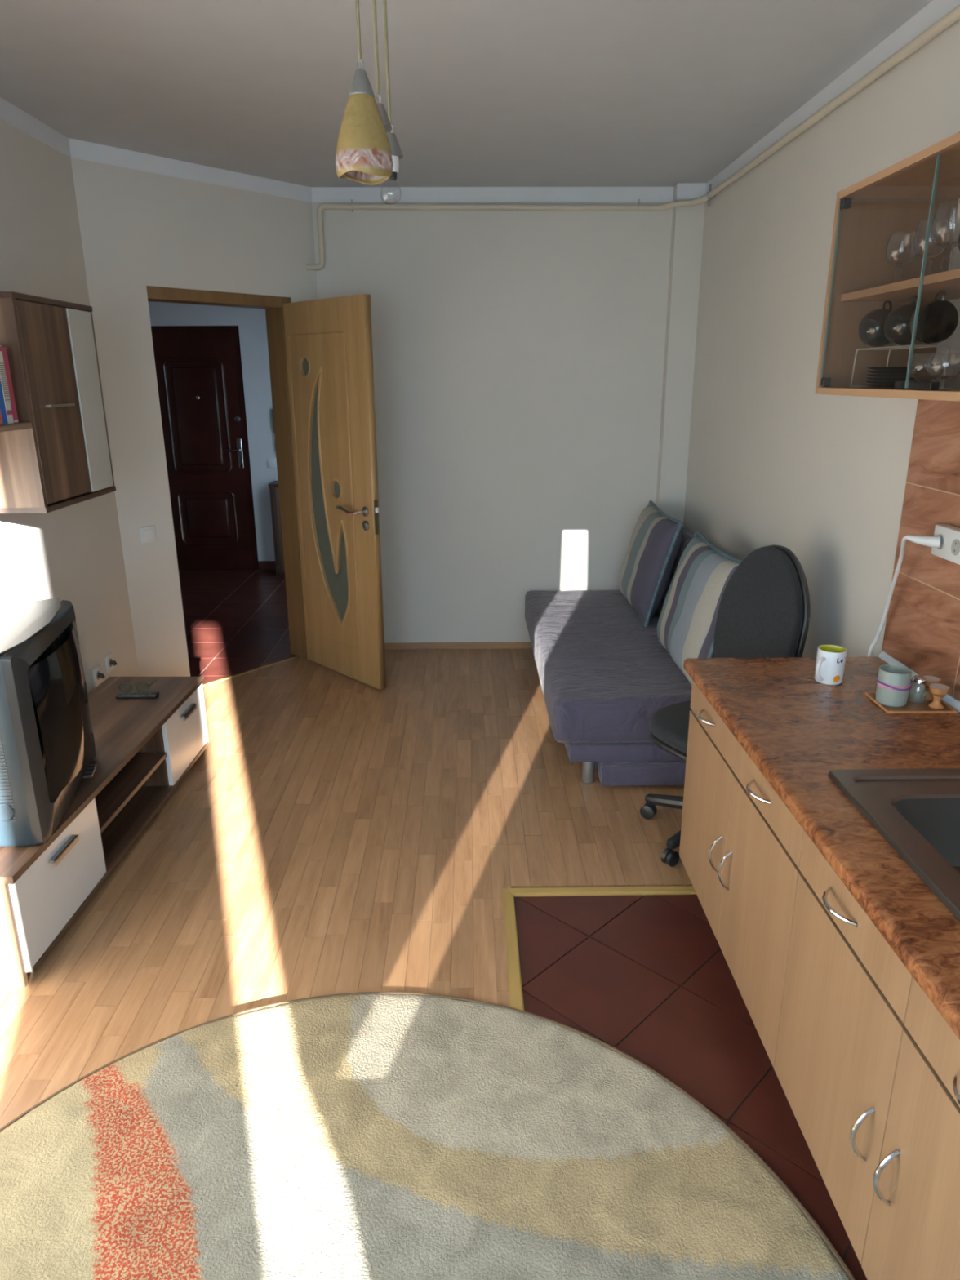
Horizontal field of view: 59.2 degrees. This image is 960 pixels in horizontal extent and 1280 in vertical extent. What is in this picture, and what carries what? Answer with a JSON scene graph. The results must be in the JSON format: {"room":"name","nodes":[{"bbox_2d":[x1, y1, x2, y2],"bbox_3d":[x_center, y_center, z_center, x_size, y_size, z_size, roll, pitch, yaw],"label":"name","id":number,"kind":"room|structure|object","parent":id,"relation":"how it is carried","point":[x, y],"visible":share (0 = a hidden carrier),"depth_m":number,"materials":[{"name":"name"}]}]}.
{"room":"studio apartment","nodes":[
{"label":"studio apartment","id":0,"kind":"room"},
{"bbox_2d":[0,118,139,693],"bbox_3d":[-1.786,-0.079,1.535,0.120,2.721,5.269,0,17,-1],"label":"wall","id":1,"kind":"structure","parent":0,"point":[73,553],"depth_m":3.49,"materials":[{"name":"beige paint"}]},
{"bbox_2d":[0,97,71,157],"bbox_3d":[-1.731,-1.357,1.189,0.002,0.074,5.129,0,17,-1],"label":"trim","id":2,"kind":"structure","parent":1,"relation":"attached to","point":[10,113],"depth_m":3.33,"materials":[{"name":"white paint"}]},
{"bbox_2d":[0,291,115,513],"bbox_3d":[-1.582,-0.673,2.466,0.318,0.683,1.653,0,17,-1],"label":"upper cabinet","id":3,"kind":"object","parent":1,"relation":"attached to","point":[57,455],"visible":1,"depth_m":2.85,"materials":[{"name":"brown wood"}]},
{"bbox_2d":[0,411,2,424],"bbox_3d":[-1.548,-0.758,2.542,0.170,0.214,0.027,0,17,-1],"label":"book","id":4,"kind":"object","parent":3,"relation":"on","point":[1,421],"visible":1,"depth_m":2.58,"materials":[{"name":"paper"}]},
{"bbox_2d":[0,377,8,424],"bbox_3d":[-1.549,-0.772,2.570,0.170,0.224,0.029,0,17,-1],"label":"book","id":5,"kind":"object","parent":3,"relation":"on","point":[2,409],"visible":1,"depth_m":2.59,"materials":[{"name":"paper"}]},
{"bbox_2d":[0,345,13,423],"bbox_3d":[-1.549,-0.785,2.601,0.170,0.232,0.032,0,17,-1],"label":"book","id":6,"kind":"object","parent":3,"relation":"on","point":[2,373],"visible":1,"depth_m":2.60,"materials":[{"name":"paper"}]},
{"bbox_2d":[6,409,12,414],"bbox_3d":[-1.464,-0.708,2.626,0.001,0.014,0.029,0,17,-1],"label":"print","id":7,"kind":"object","parent":6,"relation":"attached to","point":[8,411],"depth_m":2.63},
{"bbox_2d":[1,346,18,423],"bbox_3d":[-1.550,-0.793,2.632,0.170,0.228,0.026,0,17,-1],"label":"book","id":8,"kind":"object","parent":3,"relation":"on","point":[3,348],"visible":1,"depth_m":2.63,"materials":[{"name":"paper"}]},
{"bbox_2d":[0,422,31,431],"bbox_3d":[-1.586,-0.530,2.205,0.300,0.018,1.072,0,17,-1],"label":"shelf","id":9,"kind":"object","parent":3,"relation":"attached to","point":[17,427],"depth_m":2.64,"materials":[{"name":"brown wood"}]},
{"bbox_2d":[91,664,105,686],"bbox_3d":[-1.733,0.162,3.853,0.039,0.080,0.076,0,17,-1],"label":"wall socket","id":10,"kind":"object","parent":1,"relation":"attached to","point":[97,676],"visible":1,"depth_m":3.84,"materials":[{"name":"white plastic"}]},
{"bbox_2d":[104,652,117,673],"bbox_3d":[-1.735,0.107,3.988,0.039,0.080,0.076,0,17,-1],"label":"wall socket","id":11,"kind":"object","parent":1,"relation":"attached to","point":[110,663],"visible":1,"depth_m":3.98,"materials":[{"name":"white plastic"}]},
{"bbox_2d":[68,137,311,202],"bbox_3d":[-1.343,-2.273,4.120,0.002,0.074,1.320,14,22,38],"label":"trim","id":12,"kind":"structure","parent":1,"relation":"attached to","point":[79,149],"depth_m":4.04,"materials":[{"name":"white paint"}]},
{"bbox_2d":[71,157,317,676],"bbox_3d":[-1.426,-1.017,4.535,0.160,2.721,1.444,14,22,38],"label":"wall","id":13,"kind":"structure","parent":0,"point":[139,229],"depth_m":4.14,"materials":[{"name":"beige paint"}]},
{"bbox_2d":[139,524,156,543],"bbox_3d":[-1.666,-0.531,4.243,0.012,0.082,0.082,14,22,38],"label":"light switch","id":14,"kind":"object","parent":13,"relation":"attached to","point":[148,534],"visible":1,"depth_m":4.24,"materials":[{"name":"white plastic"}]},
{"bbox_2d":[146,285,386,689],"bbox_3d":[-1.064,-0.744,4.426,0.939,2.111,0.920,14,22,38],"label":"door","id":15,"kind":"structure","parent":13,"relation":"attached to","point":[321,353],"depth_m":4.59,"materials":[{"name":"brown wood"}]},
{"bbox_2d":[147,301,278,560],"bbox_3d":[-2.017,-1.834,7.265,3.020,2.500,0.120,0,17,-1],"label":"wall","id":16,"kind":"structure","parent":0,"point":[251,322],"depth_m":7.09,"materials":[{"name":"paint"}]},
{"bbox_2d":[151,325,258,570],"bbox_3d":[-2.512,-1.603,7.314,1.044,2.094,0.109,0,17,-1],"label":"door","id":17,"kind":"structure","parent":16,"relation":"in","point":[199,370],"depth_m":7.29,"materials":[{"name":"brown wood"}]},
{"bbox_2d":[257,560,275,570],"bbox_3d":[-1.307,-0.669,7.571,1.353,0.088,0.010,0,17,-1],"label":"baseboard","id":18,"kind":"structure","parent":16,"relation":"attached to","point":[263,565],"depth_m":7.56,"materials":[{"name":"tile"}]},
{"bbox_2d":[266,457,276,467],"bbox_3d":[-1.799,-1.530,7.293,0.082,0.082,0.012,0,17,-1],"label":"light switch","id":19,"kind":"object","parent":16,"relation":"attached to","point":[271,462],"visible":0.94,"depth_m":7.29,"materials":[{"name":"white plastic"}]},
{"bbox_2d":[271,408,275,450],"bbox_3d":[-1.702,-1.761,7.198,0.115,0.402,0.059,0,17,-1],"label":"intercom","id":20,"kind":"object","parent":16,"relation":"attached to","point":[272,409],"visible":0.14,"depth_m":7.15,"materials":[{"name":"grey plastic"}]},
{"bbox_2d":[0,569,866,1279],"bbox_3d":[-0.989,0.668,3.562,4.700,0.080,8.630,0,17,-1],"label":"floor","id":21,"kind":"structure","parent":0,"point":[333,832],"depth_m":2.87,"materials":[{"name":"brown wood"}]},
{"bbox_2d":[0,676,208,986],"bbox_3d":[-1.471,0.578,3.118,0.445,0.362,1.608,0,17,1],"label":"tv stand","id":22,"kind":"object","parent":21,"relation":"on","point":[145,747],"visible":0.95,"depth_m":2.99,"materials":[{"name":"brown wood"}]},
{"bbox_2d":[0,597,97,846],"bbox_3d":[-1.470,0.236,2.618,0.433,0.586,0.626,-4,18,-11],"label":"television","id":23,"kind":"object","parent":22,"relation":"on","point":[47,748],"visible":1,"depth_m":2.44,"materials":[{"name":"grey plastic"}]},
{"bbox_2d":[0,804,14,821],"bbox_3d":[-1.347,0.489,2.389,0.056,0.056,0.003,-4,18,-11],"label":"speaker grille","id":24,"kind":"object","parent":23,"relation":"attached to","point":[6,811],"depth_m":2.39,"materials":[{"name":"silver plastic"}]},
{"bbox_2d":[94,752,166,834],"bbox_3d":[-1.483,0.557,3.138,0.413,0.018,0.618,0,17,1],"label":"shelf","id":25,"kind":"object","parent":22,"relation":"attached to","point":[109,802],"depth_m":3.15,"materials":[{"name":"brown wood"}]},
{"bbox_2d":[115,691,159,698],"bbox_3d":[-1.453,0.234,3.582,0.170,0.018,0.044,-1,17,-2],"label":"remote control","id":26,"kind":"object","parent":22,"relation":"on","point":[151,694],"visible":1,"depth_m":3.56,"materials":[{"name":"black plastic"}]},
{"bbox_2d":[118,680,156,692],"bbox_3d":[-1.478,0.182,3.648,0.136,0.043,0.136,-2,17,-4],"label":"eyeglasses","id":27,"kind":"object","parent":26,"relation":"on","point":[119,685],"visible":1,"depth_m":3.59,"materials":[{"name":"clear glass"}]},
{"bbox_2d":[268,480,284,576],"bbox_3d":[-1.473,-0.969,7.338,0.616,0.800,0.248,0,17,-1],"label":"cabinet","id":28,"kind":"object","parent":21,"relation":"on","point":[273,486],"visible":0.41,"depth_m":7.22,"materials":[{"name":"brown wood"}]},
{"bbox_2d":[0,991,854,1279],"bbox_3d":[-0.267,1.287,1.409,2.012,0.014,2.012,15,23,41],"label":"rug","id":29,"kind":"object","parent":21,"relation":"on","point":[366,1135],"visible":1,"depth_m":1.84,"materials":[{"name":"beige carpet"}]},
{"bbox_2d":[502,888,524,1010],"bbox_3d":[0.109,1.151,1.866,0.037,0.012,2.074,0,17,-1],"label":"trim","id":30,"kind":"structure","parent":21,"relation":"on","point":[516,997],"depth_m":2.53,"materials":[{"name":"yellow wood"}]},
{"bbox_2d":[502,885,696,897],"bbox_3d":[0.667,0.843,2.845,1.182,0.012,0.038,0,17,-1],"label":"trim","id":31,"kind":"structure","parent":21,"relation":"on","point":[660,890],"depth_m":2.83,"materials":[{"name":"gold metal"}]},
{"bbox_2d":[524,526,693,786],"bbox_3d":[0.750,-0.053,4.324,0.921,0.829,1.928,0,17,-1],"label":"sofa","id":32,"kind":"object","parent":21,"relation":"on","point":[603,673],"visible":0.54,"depth_m":3.69,"materials":[{"name":"purple fabric"}]},
{"bbox_2d":[618,500,683,626],"bbox_3d":[0.940,-0.444,4.700,0.257,0.555,0.757,-1,17,-2],"label":"cushion","id":33,"kind":"object","parent":32,"relation":"on","point":[656,537],"visible":1,"depth_m":4.44,"materials":[{"name":"fabric"}]},
{"bbox_2d":[657,530,742,685],"bbox_3d":[0.965,-0.146,3.743,0.257,0.555,0.744,0,17,2],"label":"cushion","id":34,"kind":"object","parent":32,"relation":"on","point":[686,627],"visible":0.8,"depth_m":3.58,"materials":[{"name":"fabric"}]},
{"bbox_2d":[640,544,809,866],"bbox_3d":[0.890,0.230,2.985,0.600,1.084,0.599,-10,20,-27],"label":"office chair","id":35,"kind":"object","parent":21,"relation":"on","point":[764,608],"visible":0.4,"depth_m":2.97,"materials":[{"name":"grey fabric"}]},
{"bbox_2d":[679,680,804,1067],"bbox_3d":[0.924,0.603,2.304,0.579,0.778,0.909,0,17,-1],"label":"base unit","id":36,"kind":"object","parent":21,"relation":"on","point":[740,844],"visible":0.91,"depth_m":2.16,"materials":[{"name":"brown wood"}]},
{"bbox_2d":[683,651,959,1039],"bbox_3d":[0.962,0.343,1.733,0.630,0.053,1.877,0,17,-1],"label":"countertop","id":37,"kind":"structure","parent":36,"relation":"on","point":[796,728],"depth_m":1.96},
{"bbox_2d":[814,644,847,684],"bbox_3d":[0.989,0.072,2.403,0.097,0.097,0.086,0,17,-1],"label":"mug","id":38,"kind":"object","parent":37,"relation":"on","point":[830,659],"visible":1,"depth_m":2.38,"materials":[{"name":"white ceramic"}]},
{"bbox_2d":[833,675,839,682],"bbox_3d":[1.007,0.109,2.381,0.021,0.022,0.002,-4,18,-12],"label":"print","id":39,"kind":"object","parent":38,"relation":"attached to","point":[836,677],"depth_m":2.38},
{"bbox_2d":[828,768,959,921],"bbox_3d":[0.990,0.505,1.415,0.443,0.166,0.972,0,17,-1],"label":"sink","id":40,"kind":"object","parent":37,"relation":"in","point":[917,811],"visible":0.88,"depth_m":1.76,"materials":[{"name":"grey metal"}]},
{"bbox_2d":[864,692,957,713],"bbox_3d":[1.145,0.166,2.251,0.180,0.007,0.140,0,17,1],"label":"tray","id":41,"kind":"object","parent":37,"relation":"on","point":[915,704],"visible":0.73,"depth_m":2.22,"materials":[{"name":"brown wood"}]},
{"bbox_2d":[875,664,912,706],"bbox_3d":[1.094,0.122,2.236,0.088,0.094,0.088,0,17,-1],"label":"candle jar","id":42,"kind":"object","parent":41,"relation":"on","point":[894,683],"visible":1,"depth_m":2.21,"materials":[{"name":"grey ceramic"}]},
{"bbox_2d":[911,675,926,702],"bbox_3d":[1.170,0.129,2.256,0.045,0.067,0.045,0,17,-1],"label":"salt shaker","id":43,"kind":"object","parent":41,"relation":"on","point":[917,679],"visible":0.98,"depth_m":2.24,"materials":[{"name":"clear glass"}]},
{"bbox_2d":[920,675,941,700],"bbox_3d":[1.209,0.130,2.271,0.049,0.057,0.049,0,17,-1],"label":"egg cup","id":44,"kind":"object","parent":41,"relation":"on","point":[930,679],"visible":0.71,"depth_m":2.27,"materials":[{"name":"brown wood"}]},
{"bbox_2d":[928,683,950,709],"bbox_3d":[1.200,0.148,2.212,0.049,0.057,0.049,0,17,-1],"label":"egg cup","id":45,"kind":"object","parent":41,"relation":"on","point":[938,691],"visible":1,"depth_m":2.20,"materials":[{"name":"brown wood"}]},
{"bbox_2d":[773,830,959,1279],"bbox_3d":[0.937,0.873,1.439,0.579,0.778,0.899,0,17,-1],"label":"base unit","id":46,"kind":"object","parent":21,"relation":"on","point":[867,1068],"visible":0.97,"depth_m":1.47,"materials":[{"name":"brown wood"}]},
{"bbox_2d":[0,0,933,186],"bbox_3d":[-0.239,-1.603,1.660,3.242,0.100,6.370,0,17,-1],"label":"ceiling","id":47,"kind":"structure","parent":0,"point":[484,93],"depth_m":2.91,"materials":[{"name":"paint"}]},
{"bbox_2d":[335,0,403,204],"bbox_3d":[-0.224,-1.266,1.768,0.120,0.605,0.262,5,18,16],"label":"pendant lamp","id":48,"kind":"object","parent":47,"relation":"hanging from","point":[365,153],"visible":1,"depth_m":1.73,"materials":[{"name":"yellow glass"}]},
{"bbox_2d":[311,186,674,643],"bbox_3d":[0.154,-1.190,5.068,2.137,2.721,0.120,0,17,-1],"label":"wall","id":49,"kind":"structure","parent":0,"point":[518,356],"depth_m":4.93,"materials":[{"name":"beige paint"}]},
{"bbox_2d":[384,641,532,649],"bbox_3d":[0.084,0.034,5.379,1.977,0.040,0.014,0,17,-1],"label":"baseboard","id":50,"kind":"structure","parent":49,"relation":"attached to","point":[490,645],"depth_m":5.37,"materials":[{"name":"laminate"}]},
{"bbox_2d":[311,186,673,202],"bbox_3d":[0.071,-2.434,4.615,1.977,0.074,0.002,0,17,-1],"label":"trim","id":51,"kind":"structure","parent":49,"relation":"attached to","point":[319,194],"depth_m":4.61,"materials":[{"name":"white paint"}]},
{"bbox_2d":[655,183,706,616],"bbox_3d":[1.146,-1.205,4.970,0.156,2.640,0.086,0,17,-1],"label":"column","id":52,"kind":"structure","parent":0,"point":[687,222],"depth_m":4.80,"materials":[{"name":"beige paint"}]},
{"bbox_2d":[683,19,959,657],"bbox_3d":[1.328,-0.269,2.099,0.120,2.721,6.370,0,17,-1],"label":"wall","id":53,"kind":"structure","parent":0,"point":[772,460],"depth_m":3.23,"materials":[{"name":"beige paint"}]},
{"bbox_2d":[306,4,959,270],"bbox_3d":[0.172,-1.338,1.749,2.182,0.379,6.128,0,17,-1],"label":"pipe","id":54,"kind":"object","parent":53,"relation":"attached to","point":[953,16],"visible":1,"depth_m":4.38,"materials":[{"name":"white metal"}]},
{"bbox_2d":[676,182,706,198],"bbox_3d":[1.139,-2.417,4.545,0.156,0.074,0.002,0,17,-1],"label":"trim","id":55,"kind":"structure","parent":53,"relation":"attached to","point":[684,190],"depth_m":4.54,"materials":[{"name":"white paint"}]},
{"bbox_2d":[706,0,959,193],"bbox_3d":[1.262,-1.518,1.662,0.002,0.074,6.040,0,17,-1],"label":"trim","id":56,"kind":"structure","parent":53,"relation":"attached to","point":[935,10],"depth_m":2.82,"materials":[{"name":"white paint"}]},
{"bbox_2d":[814,131,959,401],"bbox_3d":[1.106,-0.792,1.840,0.320,0.508,0.952,0,17,-1],"label":"upper cabinet","id":57,"kind":"object","parent":53,"relation":"attached to","point":[893,200],"visible":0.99,"depth_m":2.23,"materials":[{"name":"brown wood"}]},
{"bbox_2d":[864,383,894,387],"bbox_3d":[1.065,-0.659,2.189,0.132,0.008,0.131,0,17,-1],"label":"saucer","id":58,"kind":"object","parent":57,"relation":"on","point":[874,385],"visible":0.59,"depth_m":2.16,"materials":[{"name":"grey ceramic"}]},
{"bbox_2d":[865,380,919,384],"bbox_3d":[1.065,-0.667,2.186,0.132,0.008,0.131,0,17,-1],"label":"saucer","id":59,"kind":"object","parent":58,"relation":"on","point":[877,382],"visible":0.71,"depth_m":2.16,"materials":[{"name":"grey ceramic"}]},
{"bbox_2d":[864,377,915,381],"bbox_3d":[1.065,-0.675,2.184,0.132,0.008,0.131,0,17,-1],"label":"saucer","id":60,"kind":"object","parent":59,"relation":"on","point":[879,379],"visible":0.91,"depth_m":2.14,"materials":[{"name":"grey"}]},
{"bbox_2d":[864,373,919,377],"bbox_3d":[1.065,-0.683,2.181,0.132,0.008,0.131,0,17,-1],"label":"saucer","id":61,"kind":"object","parent":60,"relation":"on","point":[868,375],"visible":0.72,"depth_m":2.14,"materials":[{"name":"grey ceramic"}]},
{"bbox_2d":[865,370,919,373],"bbox_3d":[1.065,-0.691,2.179,0.132,0.008,0.131,0,17,-1],"label":"saucer","id":62,"kind":"object","parent":61,"relation":"on","point":[870,371],"visible":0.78,"depth_m":2.14,"materials":[{"name":"grey ceramic"}]},
{"bbox_2d":[866,366,921,370],"bbox_3d":[1.065,-0.699,2.176,0.132,0.008,0.131,0,17,-1],"label":"saucer","id":63,"kind":"object","parent":62,"relation":"on","point":[879,368],"visible":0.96,"depth_m":2.13,"materials":[{"name":"grey ceramic"}]},
{"bbox_2d":[850,345,948,386],"bbox_3d":[1.067,-0.698,2.163,0.093,0.099,0.308,0,17,-1],"label":"rack","id":64,"kind":"object","parent":57,"relation":"on","point":[903,347],"visible":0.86,"depth_m":2.14,"materials":[{"name":"metal"}]},
{"bbox_2d":[857,300,892,347],"bbox_3d":[1.062,-0.834,2.228,0.100,0.118,0.070,0,17,-1],"label":"glass cup","id":65,"kind":"object","parent":64,"relation":"on","point":[871,327],"visible":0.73,"depth_m":2.21,"materials":[{"name":"grey"}]},
{"bbox_2d":[884,295,920,346],"bbox_3d":[1.064,-0.791,2.090,0.100,0.118,0.070,0,17,-1],"label":"glass cup","id":66,"kind":"object","parent":64,"relation":"on","point":[896,330],"visible":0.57,"depth_m":2.08,"materials":[{"name":"grey"}]},
{"bbox_2d":[908,290,958,343],"bbox_3d":[1.066,-0.761,1.994,0.100,0.118,0.070,0,17,-1],"label":"glass cup","id":67,"kind":"object","parent":64,"relation":"on","point":[938,318],"visible":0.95,"depth_m":2.00,"materials":[{"name":"grey glass"}]},
{"bbox_2d":[840,268,959,301],"bbox_3d":[1.120,-0.787,1.841,0.278,0.018,0.915,0,17,-1],"label":"shelf","id":68,"kind":"object","parent":57,"relation":"attached to","point":[948,282],"depth_m":2.04,"materials":[{"name":"brown wood"}]},
{"bbox_2d":[885,233,917,282],"bbox_3d":[1.051,-0.949,2.114,0.072,0.127,0.071,8,19,26],"label":"wine glass","id":69,"kind":"object","parent":57,"relation":"on","point":[916,239],"visible":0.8,"depth_m":2.11,"materials":[{"name":"grey"}]},
{"bbox_2d":[885,233,917,266],"bbox_3d":[1.051,-0.973,2.106,0.072,0.076,0.071,0,17,-1],"label":"bowl","id":70,"kind":"object","parent":69,"relation":"on","point":[916,240],"depth_m":2.11,"materials":[{"name":"clear glass"}]},
{"bbox_2d":[910,353,946,382],"bbox_3d":[1.030,-0.620,1.949,0.076,0.078,0.075,0,17,-1],"label":"glass","id":71,"kind":"object","parent":57,"relation":"on","point":[917,377],"visible":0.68,"depth_m":1.95,"materials":[{"name":"grey"}]},
{"bbox_2d":[913,218,948,275],"bbox_3d":[1.043,-0.902,1.961,0.073,0.130,0.072,8,19,26],"label":"wine glass","id":72,"kind":"object","parent":57,"relation":"on","point":[947,223],"visible":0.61,"depth_m":1.96,"materials":[{"name":"grey"}]},
{"bbox_2d":[913,218,948,257],"bbox_3d":[1.043,-0.927,1.953,0.073,0.077,0.072,0,17,-1],"label":"bowl","id":73,"kind":"object","parent":72,"relation":"on","point":[914,247],"depth_m":1.95,"materials":[{"name":"clear glass"}]},
{"bbox_2d":[925,352,959,390],"bbox_3d":[1.022,-0.591,1.858,0.076,0.078,0.075,0,17,-1],"label":"glass","id":74,"kind":"object","parent":57,"relation":"on","point":[934,377],"visible":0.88,"depth_m":1.86,"materials":[{"name":"grey"}]},
{"bbox_2d":[930,204,959,272],"bbox_3d":[1.030,-0.876,1.850,0.082,0.146,0.081,8,19,26],"label":"wine glass","id":75,"kind":"object","parent":57,"relation":"on","point":[935,241],"visible":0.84,"depth_m":1.86,"materials":[{"name":"grey"}]},
{"bbox_2d":[930,204,959,247],"bbox_3d":[1.030,-0.904,1.841,0.082,0.086,0.081,0,17,-1],"label":"bowl","id":76,"kind":"object","parent":75,"relation":"on","point":[935,241],"depth_m":1.85,"materials":[{"name":"clear glass"}]},
{"bbox_2d":[958,233,959,250],"bbox_3d":[1.158,-0.911,1.975,0.076,0.136,0.077,6,18,19],"label":"wine glass","id":77,"kind":"object","parent":57,"relation":"on","point":[959,233],"visible":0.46,"depth_m":1.98,"materials":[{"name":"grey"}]},
{"bbox_2d":[881,399,959,701],"bbox_3d":[1.271,-0.034,1.554,0.010,0.768,2.023,0,17,-1],"label":"wall tiles","id":78,"kind":"structure","parent":53,"relation":"attached to","point":[922,632],"depth_m":2.36,"materials":[{"name":"brown tile"}]},
{"bbox_2d":[866,534,940,656],"bbox_3d":[1.195,0.037,2.485,0.074,0.748,0.327,1,17,3],"label":"power cable","id":79,"kind":"object","parent":78,"relation":"attached to","point":[930,541],"visible":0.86,"depth_m":2.39,"materials":[{"name":"white plastic"}]},
{"bbox_2d":[931,524,959,564],"bbox_3d":[1.236,-0.249,2.200,0.038,0.082,0.153,0,17,-1],"label":"double socket","id":80,"kind":"object","parent":78,"relation":"attached to","point":[948,549],"visible":0.95,"depth_m":2.20,"materials":[{"name":"white plastic"}]},
{"bbox_2d":[937,533,945,549],"bbox_3d":[1.219,-0.260,2.235,0.002,0.043,0.043,0,17,-1],"label":"socket","id":81,"kind":"object","parent":80,"relation":"attached to","point":[942,545],"depth_m":2.23,"materials":[{"name":"white plastic"}]},
{"bbox_2d":[951,538,959,555],"bbox_3d":[1.220,-0.238,2.164,0.002,0.043,0.043,0,17,-1],"label":"socket","id":82,"kind":"object","parent":80,"relation":"attached to","point":[955,543],"depth_m":2.17,"materials":[{"name":"white plastic"}]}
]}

